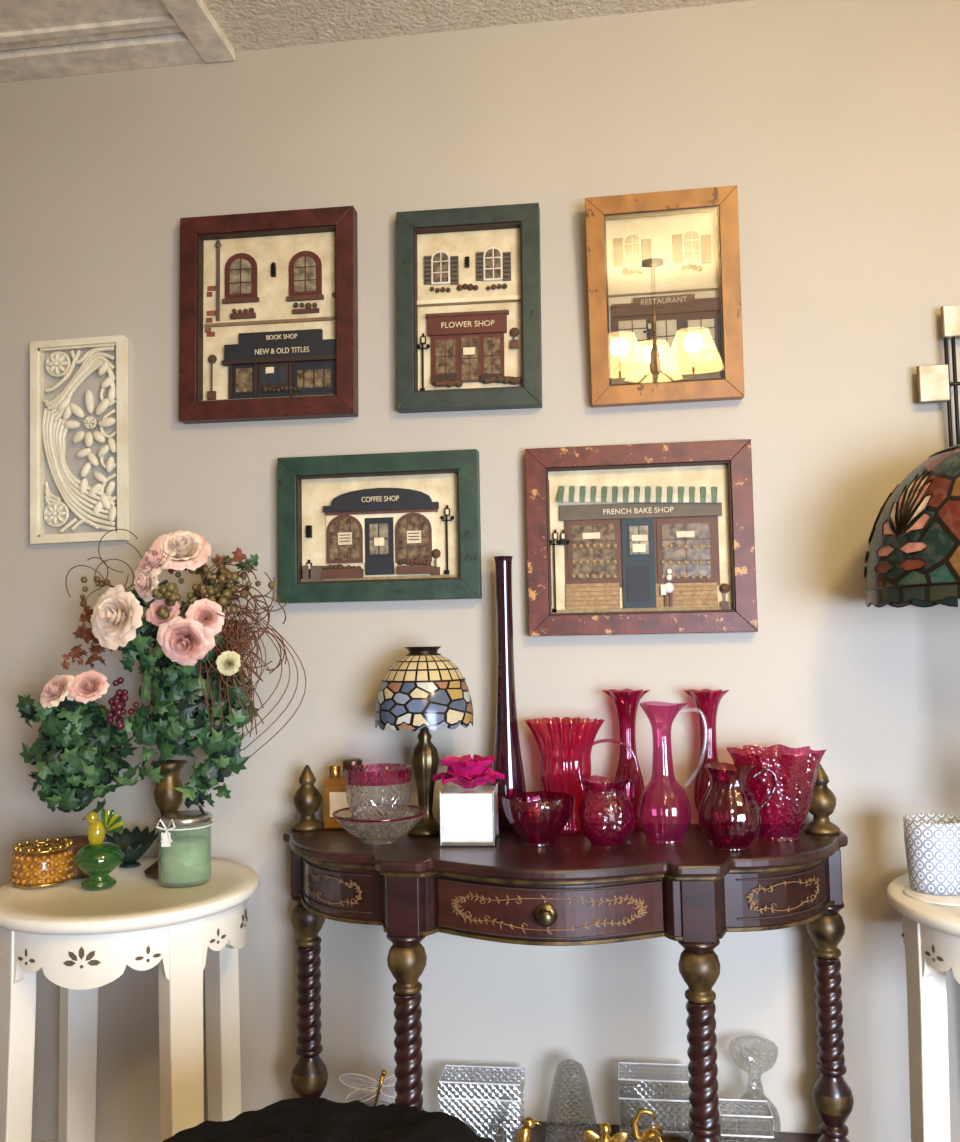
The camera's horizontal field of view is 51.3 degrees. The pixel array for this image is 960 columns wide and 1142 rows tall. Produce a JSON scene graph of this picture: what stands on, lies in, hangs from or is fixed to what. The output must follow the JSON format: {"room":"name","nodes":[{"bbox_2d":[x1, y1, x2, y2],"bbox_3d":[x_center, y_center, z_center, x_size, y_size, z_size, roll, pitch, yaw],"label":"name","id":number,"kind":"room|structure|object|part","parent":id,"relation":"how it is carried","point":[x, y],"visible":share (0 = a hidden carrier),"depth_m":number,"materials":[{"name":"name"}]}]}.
{"room":"second-hand shop","nodes":[
{"label":"second-hand shop","id":0,"kind":"room"},
{"bbox_2d":[3,0,756,51],"bbox_3d":[-0.251,-1.377,0.121,4.500,0.100,4.400,-2,-4,7],"label":"ceiling","id":1,"kind":"structure","parent":0,"point":[248,25],"depth_m":2.15,"materials":[{"name":"beige paint"}]},
{"bbox_2d":[0,0,959,1141],"bbox_3d":[0.058,0.059,2.162,4.500,2.606,0.100,-2,-4,7],"label":"wall","id":2,"kind":"structure","parent":0,"point":[835,124],"depth_m":2.12,"materials":[{"name":"paint"}]},
{"bbox_2d":[31,1140,57,1141],"bbox_3d":[0.073,1.255,2.025,4.300,0.100,0.016,-2,-4,7],"label":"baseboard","id":3,"kind":"structure","parent":2,"relation":"attached to","point":[31,1140],"depth_m":2.16,"materials":[{"name":"beige wood"}]},
{"bbox_2d":[30,335,128,544],"bbox_3d":[-0.901,-0.294,2.247,0.233,0.465,0.026,-2,-4,7],"label":"carved wall panel","id":4,"kind":"object","parent":2,"relation":"attached to","point":[48,430],"visible":1,"depth_m":2.24,"materials":[{"name":"white wood"}]},
{"bbox_2d":[0,0,234,82],"bbox_3d":[-1.448,-1.203,1.479,1.563,0.022,1.804,-2,-4,7],"label":"trim","id":5,"kind":"structure","parent":2,"relation":"attached to","point":[28,24],"depth_m":2.19,"materials":[{"name":"white wood"}]},
{"bbox_2d":[179,206,357,423],"bbox_3d":[-0.466,-0.561,2.201,0.396,0.457,0.036,-1,-4,8],"label":"picture","id":6,"kind":"object","parent":2,"relation":"attached to","point":[268,323],"visible":1,"depth_m":2.20,"materials":[{"name":"brown wood"}]},
{"bbox_2d":[278,449,481,603],"bbox_3d":[-0.216,-0.093,2.138,0.435,0.314,0.036,-2,-4,7],"label":"picture","id":7,"kind":"object","parent":2,"relation":"attached to","point":[402,526],"visible":1,"depth_m":2.14,"materials":[{"name":"green painted wood"},{"name":"stucco"},{"name":"pale stucco"}]},
{"bbox_2d":[396,203,541,412],"bbox_3d":[-0.024,-0.561,2.142,0.308,0.433,0.036,-1,-4,8],"label":"picture","id":8,"kind":"object","parent":2,"relation":"attached to","point":[468,279],"visible":1,"depth_m":2.14,"materials":[{"name":"green painted wood"},{"name":"stucco"},{"name":"pale stucco"}]},
{"bbox_2d":[525,439,757,635],"bbox_3d":[0.328,-0.066,2.064,0.460,0.391,0.036,-2,-4,7],"label":"picture","id":9,"kind":"object","parent":2,"relation":"attached to","point":[651,538],"visible":1,"depth_m":2.06,"materials":[{"name":"brown wood"}]},
{"bbox_2d":[585,185,744,407],"bbox_3d":[0.380,-0.565,2.074,0.312,0.434,0.066,-2,-4,7],"label":"picture","id":10,"kind":"object","parent":2,"relation":"attached to","point":[663,268],"visible":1,"depth_m":2.07,"materials":[{"name":"brown wood"}]},
{"bbox_2d":[916,305,959,446],"bbox_3d":[1.058,-0.367,1.985,0.366,0.330,0.040,-2,-4,7],"label":"wall decor","id":11,"kind":"object","parent":2,"relation":"attached to","point":[934,384],"visible":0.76,"depth_m":1.99,"materials":[{"name":"cream capiz shell"},{"name":"black iron"}]},
{"bbox_3d":[-0.201,1.223,-0.051,4.500,0.100,4.400,-2,-4,7],"label":"floor","id":12,"kind":"structure","parent":0,"visible":0},
{"bbox_2d":[0,858,258,1141],"bbox_3d":[-0.667,0.954,1.886,0.494,0.710,0.494,-2,-4,7],"label":"round side table","id":13,"kind":"object","parent":12,"relation":"on","point":[82,940],"visible":0.91,"depth_m":1.75,"materials":[{"name":"beige paint"}]},
{"bbox_3d":[-0.813,0.960,1.736,0.066,0.684,0.056,-5,-5,44],"label":"leg","id":14,"kind":"part","parent":13,"relation":"part of","materials":[{"name":"beige paint"}]},
{"bbox_2d":[10,837,74,887],"bbox_3d":[-0.852,0.567,1.950,0.119,0.076,0.118,-2,-4,7],"label":"candle holder","id":15,"kind":"object","parent":13,"relation":"on","point":[37,866],"visible":0.98,"depth_m":1.91,"materials":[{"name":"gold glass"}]},
{"bbox_2d":[15,649,139,879],"bbox_3d":[-0.788,0.382,2.008,0.242,0.452,0.210,-4,-5,40],"label":"ivy","id":16,"kind":"object","parent":13,"relation":"on","point":[74,726],"visible":0.95,"depth_m":1.97,"materials":[{"name":"plant"}]},
{"bbox_3d":[-0.817,0.980,2.031,0.056,0.684,0.066,-5,-5,44],"label":"leg","id":17,"kind":"part","parent":13,"relation":"part of","materials":[{"name":"beige paint"}]},
{"bbox_2d":[73,808,125,888],"bbox_3d":[-0.728,0.527,1.911,0.092,0.146,0.092,-4,-5,41],"label":"bird figurine","id":18,"kind":"object","parent":13,"relation":"on","point":[97,860],"visible":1,"depth_m":1.89,"materials":[{"name":"green glass"}]},
{"bbox_2d":[104,826,157,867],"bbox_3d":[-0.726,0.574,2.075,0.121,0.073,0.091,-2,-4,7],"label":"scalloped dish","id":19,"kind":"object","parent":13,"relation":"on","point":[134,844],"visible":0.83,"depth_m":2.09,"materials":[{"name":"green glass"}]},
{"bbox_3d":[-0.517,0.955,1.740,0.056,0.684,0.066,-5,-5,44],"label":"leg","id":20,"kind":"part","parent":13,"relation":"part of","materials":[{"name":"beige paint"}]},
{"bbox_2d":[156,810,213,885],"bbox_3d":[-0.572,0.534,1.933,0.108,0.129,0.114,-2,-4,7],"label":"candle jar","id":21,"kind":"object","parent":13,"relation":"on","point":[184,859],"visible":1,"depth_m":1.90,"materials":[{"name":"green glass"}]},
{"bbox_2d":[65,529,305,878],"bbox_3d":[-0.588,0.259,1.988,0.452,0.688,0.298,0,-4,-17],"label":"arrangement","id":22,"kind":"object","parent":13,"relation":"on","point":[197,641],"visible":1,"depth_m":1.96,"materials":[{"name":"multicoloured plant"}]},
{"bbox_3d":[-0.521,0.974,2.035,0.066,0.684,0.056,-5,-5,44],"label":"leg","id":23,"kind":"part","parent":13,"relation":"part of","materials":[{"name":"beige paint"}]},
{"bbox_2d":[162,1098,493,1141],"bbox_3d":[-0.166,0.936,1.083,0.470,0.622,0.365,-2,-4,7],"label":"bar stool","id":24,"kind":"object","parent":12,"relation":"on","point":[295,1119],"visible":1,"depth_m":1.17,"materials":[{"name":"black fabric"}]},
{"bbox_2d":[283,764,853,1141],"bbox_3d":[0.139,0.832,1.828,1.102,0.915,0.434,-2,-4,7],"label":"console table","id":25,"kind":"object","parent":12,"relation":"on","point":[572,891],"visible":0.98,"depth_m":1.74,"materials":[{"name":"brown wood"}]},
{"bbox_3d":[-0.346,0.933,2.024,0.080,0.758,0.080,-2,-4,7],"label":"leg","id":26,"kind":"part","parent":25,"relation":"part of","materials":[{"name":"brown wood"}]},
{"bbox_2d":[324,758,361,827],"bbox_3d":[-0.279,0.455,2.054,0.075,0.137,0.046,-2,-4,7],"label":"perfume bottle","id":27,"kind":"object","parent":25,"relation":"on","point":[335,799],"visible":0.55,"depth_m":2.04,"materials":[{"name":"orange glass"}]},
{"bbox_2d":[332,805,426,844],"bbox_3d":[-0.191,0.487,1.910,0.179,0.056,0.179,-2,-4,7],"label":"bowl","id":28,"kind":"object","parent":25,"relation":"on","point":[373,831],"visible":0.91,"depth_m":1.85,"materials":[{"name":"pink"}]},
{"bbox_2d":[345,763,411,819],"bbox_3d":[-0.194,0.440,1.913,0.128,0.126,0.128,-2,-4,7],"label":"bowl","id":29,"kind":"object","parent":28,"relation":"on","point":[379,790],"visible":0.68,"depth_m":1.86,"materials":[{"name":"pink"}]},
{"bbox_2d":[339,1069,422,1105],"bbox_3d":[-0.189,1.050,1.992,0.168,0.141,0.085,-2,-4,7],"label":"ornament","id":30,"kind":"object","parent":25,"relation":"on","point":[376,1102],"visible":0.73,"depth_m":1.96,"materials":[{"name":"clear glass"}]},
{"bbox_3d":[-0.124,0.910,1.743,0.080,0.758,0.080,-2,-4,7],"label":"leg","id":31,"kind":"part","parent":25,"relation":"part of","materials":[{"name":"brown wood"}]},
{"bbox_2d":[374,646,473,836],"bbox_3d":[-0.110,0.335,1.990,0.197,0.367,0.197,-2,-4,7],"label":"glass lamp","id":32,"kind":"object","parent":25,"relation":"on","point":[423,690],"visible":0.94,"depth_m":1.94,"materials":[{"name":"stained glass"},{"name":"bronze gold"}]},
{"bbox_3d":[-0.112,0.231,1.997,0.197,0.159,0.197,-2,-4,7],"label":"lamp shade","id":33,"kind":"part","parent":32,"relation":"part of","materials":[{"name":"multicoloured glass"}]},
{"bbox_2d":[433,754,504,845],"bbox_3d":[-0.020,0.433,1.896,0.128,0.156,0.128,-3,-4,22],"label":"flower box","id":34,"kind":"object","parent":25,"relation":"on","point":[468,812],"visible":1,"depth_m":1.85,"materials":[{"name":"ceramic"}]},
{"bbox_3d":[-0.020,0.461,1.894,0.101,0.100,0.101,-1,-4,5],"label":"pot","id":35,"kind":"part","parent":34,"relation":"part of","materials":[{"name":"ceramic"}]},
{"bbox_3d":[-0.021,0.384,1.899,0.128,0.058,0.128,-3,-4,22],"label":"flower","id":36,"kind":"part","parent":34,"relation":"part of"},
{"bbox_2d":[438,1065,524,1141],"bbox_3d":[0.005,1.055,1.979,0.163,0.116,0.081,-2,-4,7],"label":"glass box","id":37,"kind":"object","parent":25,"relation":"on","point":[489,1099],"depth_m":1.94,"materials":[{"name":"clear glass"}]},
{"bbox_2d":[491,556,525,829],"bbox_3d":[0.053,0.244,2.029,0.073,0.547,0.073,-4,-5,35],"label":"vase","id":38,"kind":"object","parent":25,"relation":"on","point":[507,751],"visible":0.74,"depth_m":2.01,"materials":[{"name":"purple glass"}]},
{"bbox_2d":[515,1116,541,1141],"bbox_3d":[0.080,1.046,1.807,0.045,0.115,0.048,2,-5,-40],"label":"bird figurine","id":39,"kind":"object","parent":25,"relation":"on","point":[523,1134],"visible":1,"depth_m":1.80,"materials":[{"name":"gold metal"}]},
{"bbox_2d":[502,791,573,846],"bbox_3d":[0.109,0.463,1.861,0.132,0.086,0.132,-3,-4,27],"label":"bowl","id":40,"kind":"object","parent":25,"relation":"on","point":[538,817],"visible":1,"depth_m":1.82,"materials":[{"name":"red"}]},
{"bbox_3d":[0.108,0.569,1.645,0.038,0.038,0.030,-2,-4,7],"label":"drawer knob","id":41,"kind":"part","parent":25,"relation":"part of","materials":[{"name":"gold metal"}]},
{"bbox_2d":[524,717,604,833],"bbox_3d":[0.170,0.405,1.983,0.161,0.216,0.161,-2,-4,7],"label":"vase","id":42,"kind":"object","parent":25,"relation":"on","point":[561,742],"visible":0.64,"depth_m":1.94,"materials":[{"name":"pink glass"}]},
{"bbox_3d":[0.128,0.578,1.792,1.006,0.082,0.271,-2,-4,7],"label":"drawer","id":43,"kind":"part","parent":25,"relation":"part of","materials":[{"name":"brown wood"}]},
{"bbox_3d":[0.135,0.531,1.861,1.078,0.010,0.407,-2,-4,7],"label":"moulding","id":44,"kind":"part","parent":25,"relation":"part of","materials":[{"name":"brown wood"}]},
{"bbox_2d":[545,1059,597,1141],"bbox_3d":[0.177,1.034,1.948,0.105,0.152,0.105,-2,-4,7],"label":"cut crystal bell","id":45,"kind":"object","parent":25,"relation":"on","point":[571,1113],"visible":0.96,"depth_m":1.92,"materials":[{"name":"clear glass"}]},
{"bbox_2d":[583,1122,628,1141],"bbox_3d":[0.227,1.044,1.794,0.060,0.111,0.058,2,-5,-36],"label":"angel figurine","id":46,"kind":"object","parent":25,"relation":"on","point":[605,1128],"visible":1,"depth_m":1.79,"materials":[{"name":"gold metal"}]},
{"bbox_2d":[577,740,638,846],"bbox_3d":[0.232,0.407,1.849,0.103,0.191,0.103,2,-5,-40],"label":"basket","id":47,"kind":"object","parent":25,"relation":"on","point":[606,817],"visible":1,"depth_m":1.81,"materials":[{"name":"pink"}]},
{"bbox_2d":[601,689,649,830],"bbox_3d":[0.296,0.375,1.999,0.089,0.273,0.089,0,-4,-18],"label":"bud vase","id":48,"kind":"object","parent":25,"relation":"on","point":[626,701],"visible":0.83,"depth_m":1.98,"materials":[{"name":"pink"}]},
{"bbox_2d":[618,1062,691,1141],"bbox_3d":[0.338,1.037,1.936,0.137,0.133,0.079,-2,-4,7],"label":"glass box","id":49,"kind":"object","parent":25,"relation":"on","point":[663,1089],"depth_m":1.90,"materials":[{"name":"clear glass"}]},
{"bbox_2d":[631,1108,688,1141],"bbox_3d":[0.327,1.027,1.776,0.113,0.138,0.050,-2,-4,7],"label":"elephant figurine","id":50,"kind":"object","parent":25,"relation":"on","point":[653,1134],"visible":0.99,"depth_m":1.78,"materials":[{"name":"gold metal"}]},
{"bbox_2d":[637,704,691,841],"bbox_3d":[0.350,0.374,1.872,0.120,0.255,0.102,1,-4,-28],"label":"jug","id":51,"kind":"object","parent":25,"relation":"on","point":[686,704],"visible":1,"depth_m":1.86,"materials":[{"name":"pink glass"}]},
{"bbox_2d":[531,1121,821,1141],"bbox_3d":[0.149,1.123,1.841,1.047,0.036,0.369,-2,-4,7],"label":"shelf","id":52,"kind":"object","parent":25,"relation":"attached to","point":[538,1132],"depth_m":1.96,"materials":[{"name":"brown wood"}]},
{"bbox_3d":[0.376,0.896,1.677,0.080,0.758,0.080,-2,-4,7],"label":"leg","id":53,"kind":"part","parent":25,"relation":"part of","materials":[{"name":"brown wood"}]},
{"bbox_2d":[683,689,728,828],"bbox_3d":[0.453,0.372,1.983,0.084,0.270,0.084,0,-4,-18],"label":"bud vase","id":54,"kind":"object","parent":25,"relation":"on","point":[706,701],"visible":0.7,"depth_m":1.97,"materials":[{"name":"pink"}]},
{"bbox_2d":[698,762,777,850],"bbox_3d":[0.454,0.422,1.796,0.120,0.145,0.110,1,-4,-32],"label":"pitcher","id":55,"kind":"object","parent":25,"relation":"on","point":[729,814],"visible":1,"depth_m":1.76,"materials":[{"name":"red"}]},
{"bbox_2d":[718,1099,773,1141],"bbox_3d":[0.476,1.027,1.791,0.092,0.128,0.064,-2,-4,7],"label":"glass box","id":56,"kind":"object","parent":25,"relation":"on","point":[740,1120],"visible":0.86,"depth_m":1.77,"materials":[{"name":"clear glass"}]},
{"bbox_2d":[729,1036,780,1141],"bbox_3d":[0.528,1.002,1.918,0.093,0.198,0.093,-2,-4,7],"label":"decanter","id":57,"kind":"object","parent":25,"relation":"on","point":[755,1055],"visible":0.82,"depth_m":1.90,"materials":[{"name":"clear glass"}]},
{"bbox_2d":[726,744,825,841],"bbox_3d":[0.559,0.416,1.870,0.181,0.163,0.184,-2,-4,7],"label":"glass vase","id":58,"kind":"object","parent":25,"relation":"on","point":[786,812],"visible":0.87,"depth_m":1.82,"materials":[{"name":"pink glass"}]},
{"bbox_3d":[0.663,0.905,1.891,0.080,0.758,0.080,-2,-4,7],"label":"leg","id":59,"kind":"part","parent":25,"relation":"part of","materials":[{"name":"brown wood"}]},
{"bbox_2d":[887,873,959,1141],"bbox_3d":[0.963,0.909,1.672,0.494,0.710,0.494,-2,-4,7],"label":"round side table","id":60,"kind":"object","parent":12,"relation":"on","point":[931,932],"visible":0.82,"depth_m":1.66,"materials":[{"name":"beige paint"}]},
{"bbox_2d":[863,444,959,607],"bbox_3d":[0.951,0.138,1.722,0.534,0.835,0.534,-2,-4,15],"label":"table lamp","id":61,"kind":"object","parent":60,"relation":"on","point":[912,557],"visible":1,"depth_m":1.65,"materials":[{"name":"multicoloured glass"}]},
{"bbox_3d":[0.754,0.926,1.680,0.056,0.684,0.066,-1,-4,2],"label":"leg","id":62,"kind":"part","parent":60,"relation":"part of","materials":[{"name":"beige paint"}]},
{"bbox_2d":[903,885,959,905],"bbox_3d":[0.811,0.558,1.726,0.150,0.003,0.150,-2,-4,7],"label":"tray","id":63,"kind":"object","parent":60,"relation":"on","point":[950,900],"visible":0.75,"depth_m":1.70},
{"bbox_2d":[903,813,959,894],"bbox_3d":[0.802,0.496,1.757,0.102,0.121,0.102,-2,-4,7],"label":"planter pot","id":64,"kind":"object","parent":63,"relation":"on","point":[932,841],"visible":1,"depth_m":1.72,"materials":[{"name":"white ceramic"}]}
]}

